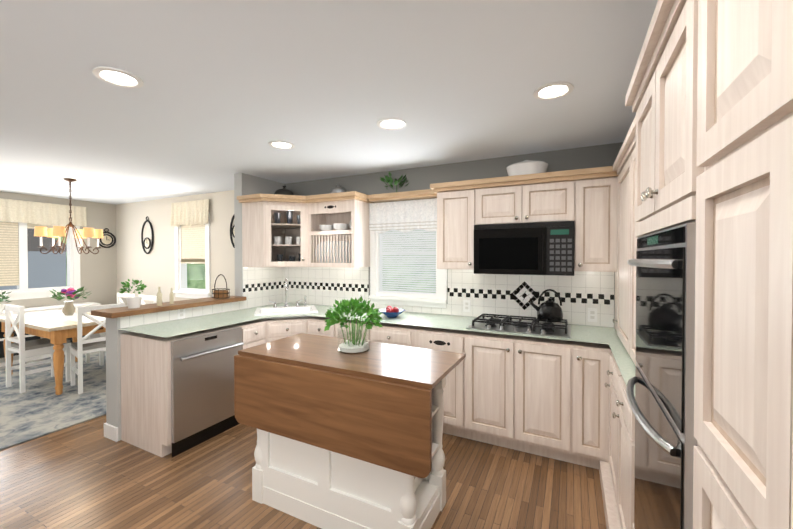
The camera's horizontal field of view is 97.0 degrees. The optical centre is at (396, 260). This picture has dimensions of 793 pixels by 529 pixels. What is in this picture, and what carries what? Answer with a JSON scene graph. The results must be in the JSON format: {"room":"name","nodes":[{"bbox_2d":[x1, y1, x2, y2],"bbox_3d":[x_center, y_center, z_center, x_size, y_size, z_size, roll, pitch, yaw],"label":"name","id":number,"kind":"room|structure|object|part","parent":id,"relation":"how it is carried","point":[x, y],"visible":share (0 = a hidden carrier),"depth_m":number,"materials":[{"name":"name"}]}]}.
{"room":"dining room and kitchen","nodes":[
{"label":"dining room and kitchen","id":0,"kind":"room"},
{"bbox_2d":[0,191,116,309],"bbox_3d":[-6.423,0.239,3.653,0.120,2.440,6.000,0,1,26],"label":"wall","id":1,"kind":"structure","parent":0,"point":[98,275],"depth_m":6.00,"materials":[{"name":"beige paint"}]},
{"bbox_2d":[0,221,80,300],"bbox_3d":[-5.846,-0.059,4.719,0.160,1.270,2.530,0,1,26],"label":"dining room window","id":2,"kind":"structure","parent":1,"relation":"in","point":[14,261],"depth_m":5.21,"materials":[{"name":"white"}]},
{"bbox_3d":[-5.889,-0.069,4.740,0.004,0.990,2.250,0,1,26],"label":"glass","id":3,"kind":"part","parent":2,"relation":"part of","materials":[{"name":"glass"}]},
{"bbox_2d":[0,198,86,226],"bbox_3d":[-5.772,-0.716,4.685,0.048,0.345,2.650,0,1,26],"label":"valance","id":4,"kind":"object","parent":2,"relation":"attached to","point":[11,210],"visible":0.94,"depth_m":5.36,"materials":[{"name":"beige fabric"}]},
{"bbox_2d":[97,228,115,247],"bbox_3d":[-5.083,-0.402,6.150,0.030,0.347,0.284,0,1,26],"label":"wall clock","id":5,"kind":"object","parent":1,"relation":"attached to","point":[108,240],"visible":0.81,"depth_m":6.16,"materials":[{"name":"black metal"}]},
{"label":"panel","id":6,"kind":"part","parent":5,"relation":"part of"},
{"bbox_2d":[106,173,284,440],"bbox_3d":[-1.931,0.238,3.722,0.180,2.440,1.870,0,1,26],"label":"wall","id":7,"kind":"structure","parent":0,"point":[113,379],"depth_m":2.93,"materials":[{"name":"grey paint"}]},
{"bbox_2d":[104,422,117,437],"bbox_3d":[-2.166,1.406,3.482,0.015,0.110,1.234,0,1,26],"label":"baseboard","id":8,"kind":"structure","parent":7,"relation":"attached to","point":[111,432],"depth_m":2.89,"materials":[{"name":"white wood"}]},
{"bbox_2d":[91,295,246,317],"bbox_3d":[-2.094,0.422,3.397,0.320,0.040,1.278,0,1,26],"label":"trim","id":9,"kind":"structure","parent":7,"relation":"on","point":[117,312],"depth_m":3.14,"materials":[{"name":"brown wood"}]},
{"bbox_2d":[118,279,145,307],"bbox_3d":[-2.279,0.278,3.034,0.191,0.255,0.206,0,1,26],"label":"potted plant","id":10,"kind":"object","parent":9,"relation":"on","point":[133,302],"visible":1,"depth_m":3.01,"materials":[{"name":"white"}]},
{"bbox_3d":[-2.272,0.360,3.039,0.110,0.090,0.110,0,1,26],"label":"pot","id":11,"kind":"part","parent":10,"relation":"part of","materials":[{"name":"white ceramic"}]},
{"bbox_2d":[156,287,162,305],"bbox_3d":[-2.147,0.319,3.177,0.044,0.170,0.042,0,1,26],"label":"bottle","id":12,"kind":"object","parent":9,"relation":"on","point":[160,299],"depth_m":3.17,"materials":[{"name":"beige glass"}]},
{"bbox_2d":[169,288,173,303],"bbox_3d":[-2.112,0.327,3.294,0.036,0.150,0.034,0,1,26],"label":"bottle","id":13,"kind":"object","parent":9,"relation":"on","point":[171,296],"depth_m":3.28,"materials":[{"name":"beige glass"}]},
{"bbox_2d":[212,274,229,298],"bbox_3d":[-1.898,0.269,3.789,0.208,0.254,0.159,0,1,26],"label":"basket","id":14,"kind":"object","parent":9,"relation":"on","point":[219,294],"visible":1,"depth_m":3.74,"materials":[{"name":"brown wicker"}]},
{"bbox_2d":[177,309,184,318],"bbox_3d":[-2.029,0.488,3.310,0.008,0.116,0.070,0,1,26],"label":"electrical outlet","id":15,"kind":"object","parent":7,"relation":"attached to","point":[181,313],"visible":0.88,"depth_m":3.31,"materials":[{"name":"white plastic"}]},
{"bbox_2d":[120,267,283,328],"bbox_3d":[-1.849,0.306,3.681,0.003,0.474,1.830,0,1,26],"label":"backsplash","id":16,"kind":"structure","parent":7,"relation":"attached to","point":[261,285],"depth_m":4.00,"materials":[{"name":"white tile"}]},
{"bbox_2d":[0,415,606,528],"bbox_3d":[-2.700,1.511,1.813,8.440,0.060,6.240,0,1,26],"label":"floor","id":17,"kind":"structure","parent":0,"point":[86,475],"depth_m":2.29,"materials":[{"name":"brown wood"}]},
{"bbox_2d":[0,302,100,366],"bbox_3d":[-5.584,1.076,4.742,0.380,0.740,2.480,0,1,26],"label":"sideboard","id":18,"kind":"object","parent":17,"relation":"on","point":[28,337],"visible":0.21,"depth_m":5.13,"materials":[{"name":"white paint"}]},
{"bbox_2d":[0,291,10,312],"bbox_3d":[-5.448,0.548,4.790,0.292,0.313,0.285,0,1,26],"label":"potted plant","id":19,"kind":"object","parent":18,"relation":"on","point":[1,300],"visible":1,"depth_m":4.81,"materials":[{"name":"white"}]},
{"bbox_3d":[-5.455,0.650,4.795,0.140,0.109,0.140,0,1,26],"label":"pot","id":20,"kind":"part","parent":19,"relation":"part of","materials":[{"name":"white"}]},
{"bbox_2d":[0,351,105,449],"bbox_3d":[-4.163,1.447,4.133,3.210,0.012,2.750,0,1,26],"label":"rug","id":21,"kind":"object","parent":17,"relation":"on","point":[39,407],"visible":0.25,"depth_m":3.59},
{"bbox_2d":[5,304,70,392],"bbox_3d":[-4.188,0.973,4.113,0.420,0.959,0.438,0,1,26],"label":"chair","id":22,"kind":"object","parent":21,"relation":"on","point":[22,347],"visible":0.77,"depth_m":3.99,"materials":[{"name":"white paint"}]},
{"bbox_3d":[-4.181,0.966,4.125,0.400,0.035,0.390,0,1,26],"label":"seat","id":23,"kind":"part","parent":22,"relation":"part of","materials":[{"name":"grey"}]},
{"bbox_2d":[0,308,105,394],"bbox_3d":[-4.108,1.063,4.397,1.570,0.751,0.900,0,1,26],"label":"dining table","id":24,"kind":"object","parent":21,"relation":"on","point":[57,328],"visible":0.42,"depth_m":3.91,"materials":[{"name":"brown wood"}]},
{"bbox_2d":[49,287,90,315],"bbox_3d":[-4.147,0.502,4.457,0.472,0.368,0.467,0,1,26],"label":"flower vase","id":25,"kind":"object","parent":24,"relation":"on","point":[69,307],"visible":1,"depth_m":4.42,"materials":[{"name":"beige ceramic"}]},
{"bbox_2d":[70,303,124,393],"bbox_3d":[-3.491,0.973,4.100,0.438,0.959,0.420,1,1,38],"label":"end chair","id":26,"kind":"object","parent":21,"relation":"on","point":[80,347],"visible":0.58,"depth_m":3.90,"materials":[{"name":"white paint"}]},
{"bbox_3d":[-3.502,0.966,4.109,0.465,0.035,0.472,0,1,26],"label":"seat","id":27,"kind":"part","parent":26,"relation":"part of","materials":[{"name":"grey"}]},
{"bbox_2d":[86,292,134,365],"bbox_3d":[-4.136,0.962,5.068,0.420,0.959,0.438,0,1,26],"label":"chair","id":28,"kind":"object","parent":21,"relation":"on","point":[120,296],"visible":0.31,"depth_m":4.97,"materials":[{"name":"white paint"}]},
{"bbox_2d":[105,294,156,336],"bbox_3d":[-3.590,0.965,4.774,0.420,0.959,0.438,0,1,26],"label":"chair","id":29,"kind":"object","parent":21,"relation":"on","point":[149,298],"visible":0.06,"depth_m":4.93,"materials":[{"name":"white paint"}]},
{"bbox_2d":[122,318,249,457],"bbox_3d":[-1.796,1.029,3.055,0.656,0.875,0.680,0,1,26],"label":"base cabinet","id":30,"kind":"object","parent":17,"relation":"on","point":[178,377],"depth_m":2.77,"materials":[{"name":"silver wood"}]},
{"bbox_2d":[171,327,243,457],"bbox_3d":[-1.507,1.033,2.870,0.087,0.872,0.605,0,1,26],"label":"dishwasher","id":31,"kind":"object","parent":30,"relation":"in","point":[202,365],"depth_m":2.81,"materials":[{"name":"silver metal"}]},
{"bbox_2d":[214,314,269,346],"bbox_3d":[-1.614,1.025,3.422,0.656,0.875,0.270,0,1,26],"label":"base cabinet","id":32,"kind":"object","parent":17,"relation":"on","point":[259,328],"depth_m":3.34,"materials":[{"name":"beige wood"}]},
{"bbox_2d":[298,310,366,337],"bbox_3d":[-0.611,1.021,3.727,0.463,0.875,0.693,0,1,26],"label":"base cabinet","id":33,"kind":"object","parent":17,"relation":"on","point":[316,324],"depth_m":3.49,"materials":[{"name":"brown wood"}]},
{"bbox_2d":[246,306,317,321],"bbox_3d":[-1.178,0.561,3.758,0.609,0.043,0.610,0,1,26],"label":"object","id":34,"kind":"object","parent":33,"relation":"on","point":[280,313],"depth_m":3.58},
{"bbox_2d":[254,305,317,318],"bbox_3d":[-1.189,0.551,3.792,0.771,0.061,0.771,0,1,26],"label":"sink","id":35,"kind":"object","parent":34,"relation":"in","point":[280,311],"depth_m":3.65,"materials":[{"name":"white ceramic"}]},
{"bbox_2d":[269,278,306,307],"bbox_3d":[-1.224,0.354,3.963,0.291,0.328,0.304,0,1,26],"label":"faucet","id":36,"kind":"object","parent":34,"relation":"on","point":[286,280],"depth_m":3.95,"materials":[{"name":"silver metal"}]},
{"bbox_2d":[234,353,464,528],"bbox_3d":[-0.296,1.030,2.125,1.280,0.896,0.568,0,1,26],"label":"kitchen island","id":37,"kind":"object","parent":17,"relation":"on","point":[349,441],"depth_m":1.88,"materials":[{"name":"brown wood"}]},
{"bbox_2d":[238,333,465,384],"bbox_3d":[-0.283,0.580,2.145,1.280,0.045,0.570,0,1,26],"label":"island countertop","id":38,"kind":"structure","parent":37,"relation":"on","point":[396,362],"depth_m":2.03,"materials":[{"name":"brown wood"}]},
{"bbox_2d":[324,296,382,353],"bbox_3d":[-0.264,0.384,2.197,0.376,0.343,0.375,0,1,26],"label":"herb plant","id":39,"kind":"object","parent":38,"relation":"on","point":[357,345],"visible":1,"depth_m":2.15,"materials":[{"name":"green plant"}]},
{"bbox_2d":[342,311,401,341],"bbox_3d":[-0.278,1.023,3.585,0.520,0.875,0.650,0,1,26],"label":"base cabinet","id":40,"kind":"object","parent":17,"relation":"on","point":[373,332],"depth_m":3.26,"materials":[{"name":"brown wood"}]},
{"bbox_2d":[379,305,405,317],"bbox_3d":[-0.046,0.494,3.428,0.270,0.104,0.270,0,1,26],"label":"fruit bowl","id":41,"kind":"object","parent":40,"relation":"on","point":[389,311],"visible":1,"depth_m":3.37,"materials":[{"name":"blue"}]},
{"bbox_2d":[378,314,433,346],"bbox_3d":[0.067,1.025,3.413,0.510,0.875,0.650,0,1,26],"label":"base cabinet","id":42,"kind":"object","parent":17,"relation":"on","point":[399,331],"depth_m":3.13,"materials":[{"name":"beige wood"}]},
{"bbox_2d":[414,318,485,439],"bbox_3d":[0.519,1.028,3.188,0.500,0.875,0.650,0,1,26],"label":"base cabinet","id":43,"kind":"object","parent":17,"relation":"on","point":[444,334],"depth_m":2.87,"materials":[{"name":"brown wood"}]},
{"bbox_2d":[474,322,585,459],"bbox_3d":[1.031,1.031,2.933,0.905,0.875,0.650,0,1,26],"label":"base cabinet","id":44,"kind":"object","parent":17,"relation":"on","point":[534,385],"depth_m":2.66,"materials":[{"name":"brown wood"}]},
{"bbox_2d":[466,313,570,338],"bbox_3d":[1.022,0.524,2.914,0.760,0.058,0.510,0,1,26],"label":"cooktop","id":45,"kind":"object","parent":44,"relation":"in","point":[493,324],"depth_m":2.82,"materials":[{"name":"silver metal"}]},
{"bbox_2d":[529,289,562,322],"bbox_3d":[1.245,0.362,2.918,0.256,0.263,0.197,0,1,26],"label":"kettle","id":46,"kind":"object","parent":44,"relation":"on","point":[549,310],"visible":0.98,"depth_m":2.85,"materials":[{"name":"black metal"}]},
{"bbox_2d":[558,330,613,468],"bbox_3d":[1.445,1.034,2.693,0.310,0.875,0.711,0,1,26],"label":"base cabinet","id":47,"kind":"object","parent":17,"relation":"on","point":[577,365],"depth_m":2.46,"materials":[{"name":"brown wood"}]},
{"bbox_2d":[598,346,634,528],"bbox_3d":[1.581,1.042,1.996,0.696,0.875,0.585,0,1,26],"label":"base cabinet","id":48,"kind":"object","parent":17,"relation":"on","point":[609,357],"depth_m":2.32,"materials":[{"name":"brown wood"}]},
{"bbox_2d":[614,366,635,528],"bbox_3d":[1.406,1.047,1.592,0.650,0.875,0.555,0,1,26],"label":"base cabinet","id":49,"kind":"object","parent":17,"relation":"on","point":[624,417],"depth_m":1.74,"materials":[{"name":"brown wood"}]},
{"bbox_2d":[625,0,680,528],"bbox_3d":[1.111,0.426,0.994,0.652,2.130,0.855,0,1,26],"label":"tall cabinet","id":50,"kind":"object","parent":17,"relation":"on","point":[653,138],"depth_m":1.05,"materials":[{"name":"brown wood"}]},
{"bbox_2d":[626,223,696,528],"bbox_3d":[0.778,0.491,1.096,0.086,1.158,0.660,0,1,26],"label":"oven","id":51,"kind":"object","parent":50,"relation":"in","point":[662,405],"depth_m":0.94,"materials":[{"name":"black metal"}]},
{"bbox_2d":[677,0,792,528],"bbox_3d":[0.824,0.433,0.419,0.652,2.130,0.430,0,1,26],"label":"tall cabinet","id":52,"kind":"object","parent":17,"relation":"on","point":[703,319],"depth_m":0.56,"materials":[{"name":"brown wood"}]},
{"bbox_3d":[1.264,-0.648,1.321,0.681,0.070,2.500,0,1,26],"label":"crown","id":53,"kind":"part","parent":52,"relation":"part of","materials":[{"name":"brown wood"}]},
{"bbox_2d":[0,0,657,204],"bbox_3d":[-2.700,-0.989,1.783,8.440,0.060,6.240,0,1,26],"label":"ceiling","id":54,"kind":"structure","parent":0,"point":[222,95],"depth_m":1.94,"materials":[{"name":"white paint"}]},
{"bbox_2d":[34,178,103,253],"bbox_3d":[-3.938,-0.535,4.237,0.599,0.904,0.606,0,1,26],"label":"chandelier","id":55,"kind":"object","parent":54,"relation":"hanging from","point":[59,231],"visible":1,"depth_m":4.20,"materials":[{"name":"brown metal"}]},
{"bbox_2d":[92,67,143,87],"bbox_3d":[-1.448,-0.954,1.830,0.210,0.009,0.210,0,1,26],"label":"recessed light","id":56,"kind":"object","parent":54,"relation":"in","point":[117,77],"visible":0.96,"depth_m":1.83,"materials":[{"name":"white"}]},
{"bbox_2d":[268,140,294,148],"bbox_3d":[-0.957,-0.967,2.926,0.210,0.009,0.210,0,1,26],"label":"recessed light","id":57,"kind":"object","parent":54,"relation":"in","point":[278,144],"visible":0.98,"depth_m":2.92,"materials":[{"name":"white"}]},
{"bbox_2d":[377,118,405,129],"bbox_3d":[-0.035,-0.961,2.467,0.210,0.009,0.210,0,1,26],"label":"recessed light","id":58,"kind":"object","parent":54,"relation":"in","point":[391,123],"visible":0.98,"depth_m":2.46,"materials":[{"name":"white"}]},
{"bbox_2d":[533,81,573,99],"bbox_3d":[0.882,-0.955,1.977,0.210,0.009,0.210,0,1,26],"label":"recessed light","id":59,"kind":"object","parent":54,"relation":"in","point":[554,90],"visible":1,"depth_m":1.97,"materials":[{"name":"white"}]},
{"bbox_2d":[116,142,622,327],"bbox_3d":[-1.335,0.229,4.537,8.440,2.440,0.120,0,1,26],"label":"wall","id":60,"kind":"structure","parent":0,"point":[153,270],"depth_m":5.02,"materials":[{"name":"beige paint"}]},
{"bbox_2d":[141,216,153,253],"bbox_3d":[-4.147,-0.428,5.837,0.328,0.629,0.026,0,1,26],"label":"clock","id":61,"kind":"object","parent":60,"relation":"attached to","point":[147,237],"visible":0.98,"depth_m":5.84,"materials":[{"name":"black metal"}]},
{"label":"panel","id":62,"kind":"part","parent":61,"relation":"part of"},
{"bbox_2d":[173,212,210,298],"bbox_3d":[-3.096,-0.076,5.371,0.840,1.290,0.150,0,1,26],"label":"dining room window","id":63,"kind":"structure","parent":60,"relation":"in","point":[192,244],"depth_m":5.37,"materials":[{"name":"white"}]},
{"bbox_2d":[170,199,208,226],"bbox_3d":[-3.133,-0.718,5.291,0.900,0.375,0.044,0,1,26],"label":"valance","id":64,"kind":"object","parent":63,"relation":"attached to","point":[189,213],"visible":1,"depth_m":5.29,"materials":[{"name":"beige fabric"}]},
{"bbox_2d":[230,215,234,247],"bbox_3d":[-2.205,-0.446,4.869,0.308,0.589,0.026,0,1,26],"label":"clock","id":65,"kind":"object","parent":60,"relation":"attached to","point":[232,235],"visible":0.29,"depth_m":4.91,"materials":[{"name":"black"}]},
{"bbox_2d":[237,191,372,267],"bbox_3d":[-1.000,-0.324,3.886,1.326,0.780,0.726,0,1,26],"label":"wall cabinet","id":66,"kind":"object","parent":60,"relation":"attached to","point":[322,230],"visible":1,"depth_m":3.84,"materials":[{"name":"brown wood"}]},
{"bbox_2d":[274,185,293,194],"bbox_3d":[-1.303,-0.798,4.073,0.271,0.161,0.271,0,1,26],"label":"cake dome","id":67,"kind":"object","parent":66,"relation":"on","point":[284,191],"visible":0.58,"depth_m":3.99,"materials":[{"name":"grey metal"}]},
{"bbox_3d":[-1.208,-0.274,3.839,0.302,0.658,0.302,0,1,26],"label":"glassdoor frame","id":68,"kind":"part","parent":66,"relation":"part of","materials":[{"name":"white wood"}]},
{"bbox_3d":[-1.208,-0.274,3.839,0.220,0.558,0.220,0,1,26],"label":"glass pane","id":69,"kind":"part","parent":66,"relation":"part of","materials":[{"name":"clear glass"}]},
{"bbox_3d":[-1.000,-0.679,3.882,1.326,0.070,0.726,0,1,26],"label":"crown","id":70,"kind":"part","parent":66,"relation":"part of","materials":[{"name":"brown wood"}]},
{"bbox_2d":[329,184,346,193],"bbox_3d":[-0.650,-0.790,3.926,0.236,0.150,0.236,0,1,26],"label":"cake dome","id":71,"kind":"object","parent":66,"relation":"on","point":[338,189],"visible":0.56,"depth_m":3.85,"materials":[{"name":"silver metal"}]},
{"bbox_2d":[359,292,363,301],"bbox_3d":[-0.399,0.415,3.997,0.070,0.116,0.008,0,1,26],"label":"electrical outlet","id":72,"kind":"object","parent":60,"relation":"attached to","point":[361,294],"visible":0.48,"depth_m":3.99,"materials":[{"name":"white plastic"}]},
{"bbox_2d":[380,172,408,191],"bbox_3d":[-0.002,-0.831,3.725,0.297,0.198,0.357,0,1,26],"label":"hanging greenery","id":73,"kind":"object","parent":60,"relation":"attached to","point":[389,180],"visible":0.83,"depth_m":3.66,"materials":[{"name":"green plant"}]},
{"bbox_2d":[368,189,446,307],"bbox_3d":[0.102,-0.119,3.721,0.893,1.185,0.250,0,1,26],"label":"kitchen window","id":74,"kind":"structure","parent":60,"relation":"in","point":[380,293],"depth_m":3.75,"materials":[{"name":"white"}]},
{"bbox_3d":[0.083,-0.679,3.667,0.795,0.065,0.148,0,1,26],"label":"cornice","id":75,"kind":"part","parent":74,"relation":"part of","materials":[{"name":"brown wood"}]},
{"bbox_2d":[369,198,436,232],"bbox_3d":[0.094,-0.469,3.700,0.888,0.336,0.020,0,1,26],"label":"valance","id":76,"kind":"object","parent":74,"relation":"attached to","point":[405,216],"visible":0.79,"depth_m":3.72,"materials":[{"name":"white fabric"}]},
{"bbox_3d":[0.124,-0.082,3.767,0.893,1.110,0.150,0,1,26],"label":"frame","id":77,"kind":"part","parent":74,"relation":"part of","materials":[{"name":"white wood"}]},
{"bbox_2d":[284,267,613,327],"bbox_3d":[0.184,0.305,3.711,3.616,0.474,0.003,0,1,26],"label":"tile backsplash","id":78,"kind":"structure","parent":60,"relation":"attached to","point":[580,293],"depth_m":3.37,"materials":[{"name":"white tile"}]},
{"bbox_2d":[434,182,477,269],"bbox_3d":[0.602,-0.297,3.307,0.360,0.740,0.339,0,1,26],"label":"upper cabinet","id":79,"kind":"object","parent":60,"relation":"attached to","point":[457,206],"depth_m":3.15,"materials":[{"name":"brown wood"}]},
{"bbox_2d":[463,300,470,311],"bbox_3d":[0.693,0.442,3.453,0.070,0.116,0.008,0,1,26],"label":"electrical outlet","id":80,"kind":"object","parent":60,"relation":"attached to","point":[466,305],"visible":1,"depth_m":3.45,"materials":[{"name":"white plastic"}]},
{"bbox_2d":[478,178,529,224],"bbox_3d":[0.962,-0.490,3.125,0.444,0.350,0.339,0,1,26],"label":"upper cabinet","id":81,"kind":"object","parent":60,"relation":"attached to","point":[508,202],"depth_m":2.96,"materials":[{"name":"brown wood"}]},
{"bbox_2d":[474,221,574,275],"bbox_3d":[1.093,-0.101,3.015,0.776,0.421,0.427,0,1,26],"label":"microwave","id":82,"kind":"object","parent":81,"relation":"attached to","point":[541,248],"visible":1,"depth_m":2.83,"materials":[{"name":"black"}]},
{"bbox_3d":[0.926,-0.079,2.901,0.576,0.375,0.015,0,1,26],"label":"door","id":83,"kind":"part","parent":82,"relation":"part of","materials":[{"name":"black glass"}]},
{"bbox_3d":[1.152,-0.080,2.764,0.018,0.300,0.029,0,1,26],"label":"handle","id":84,"kind":"part","parent":82,"relation":"part of","materials":[{"name":"black plastic"}]},
{"bbox_2d":[506,160,548,175],"bbox_3d":[1.122,-0.785,3.021,0.345,0.162,0.276,0,1,26],"label":"tureen","id":85,"kind":"object","parent":81,"relation":"on","point":[524,167],"visible":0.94,"depth_m":2.91,"materials":[{"name":"white ceramic"}]},
{"bbox_2d":[510,281,539,309],"bbox_3d":[1.173,0.317,3.215,0.263,0.263,0.003,0,1,26],"label":"trim","id":86,"kind":"structure","parent":60,"relation":"attached to","point":[524,295],"depth_m":3.21,"materials":[{"name":"black tile"}]},
{"bbox_2d":[530,174,577,222],"bbox_3d":[1.263,-0.488,2.976,0.444,0.350,0.339,0,1,26],"label":"upper cabinet","id":87,"kind":"object","parent":60,"relation":"attached to","point":[554,198],"depth_m":2.79,"materials":[{"name":"brown wood"}]},
{"bbox_2d":[588,308,596,321],"bbox_3d":[1.660,0.457,2.972,0.070,0.116,0.008,0,1,26],"label":"electrical outlet","id":88,"kind":"object","parent":60,"relation":"attached to","point":[592,314],"visible":1,"depth_m":2.97,"materials":[{"name":"white plastic"}]},
{"bbox_2d":[574,170,618,271],"bbox_3d":[1.593,-0.291,2.814,0.293,0.740,0.339,0,1,26],"label":"upper cabinet","id":89,"kind":"object","parent":60,"relation":"attached to","point":[586,200],"depth_m":2.66,"materials":[{"name":"brown wood"}]},
{"bbox_3d":[1.052,-0.669,3.053,1.478,0.070,0.383,0,1,26],"label":"crown","id":90,"kind":"part","parent":89,"relation":"part of","materials":[{"name":"brown wood"}]},
{"bbox_2d":[613,160,624,346],"bbox_3d":[1.726,-0.031,2.140,0.576,1.183,0.715,0,1,26],"label":"upper cabinet","id":91,"kind":"object","parent":60,"relation":"attached to","point":[619,321],"depth_m":2.42,"materials":[{"name":"beige wood"}]},
{"label":"outside","id":92,"kind":"structure","parent":0,"visible":0},
{"bbox_2d":[0,229,66,289],"bbox_3d":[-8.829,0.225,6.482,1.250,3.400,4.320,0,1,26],"label":"house","id":93,"kind":"structure","parent":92,"point":[43,269],"depth_m":7.65,"materials":[{"name":"grey"}]},
{"bbox_2d":[54,230,66,285],"bbox_3d":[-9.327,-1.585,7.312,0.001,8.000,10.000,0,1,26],"label":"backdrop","id":94,"kind":"structure","parent":92,"point":[61,237],"depth_m":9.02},
{"bbox_2d":[187,230,435,292],"bbox_3d":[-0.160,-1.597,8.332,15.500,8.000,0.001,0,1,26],"label":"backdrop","id":95,"kind":"structure","parent":92,"point":[193,270],"depth_m":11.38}
]}

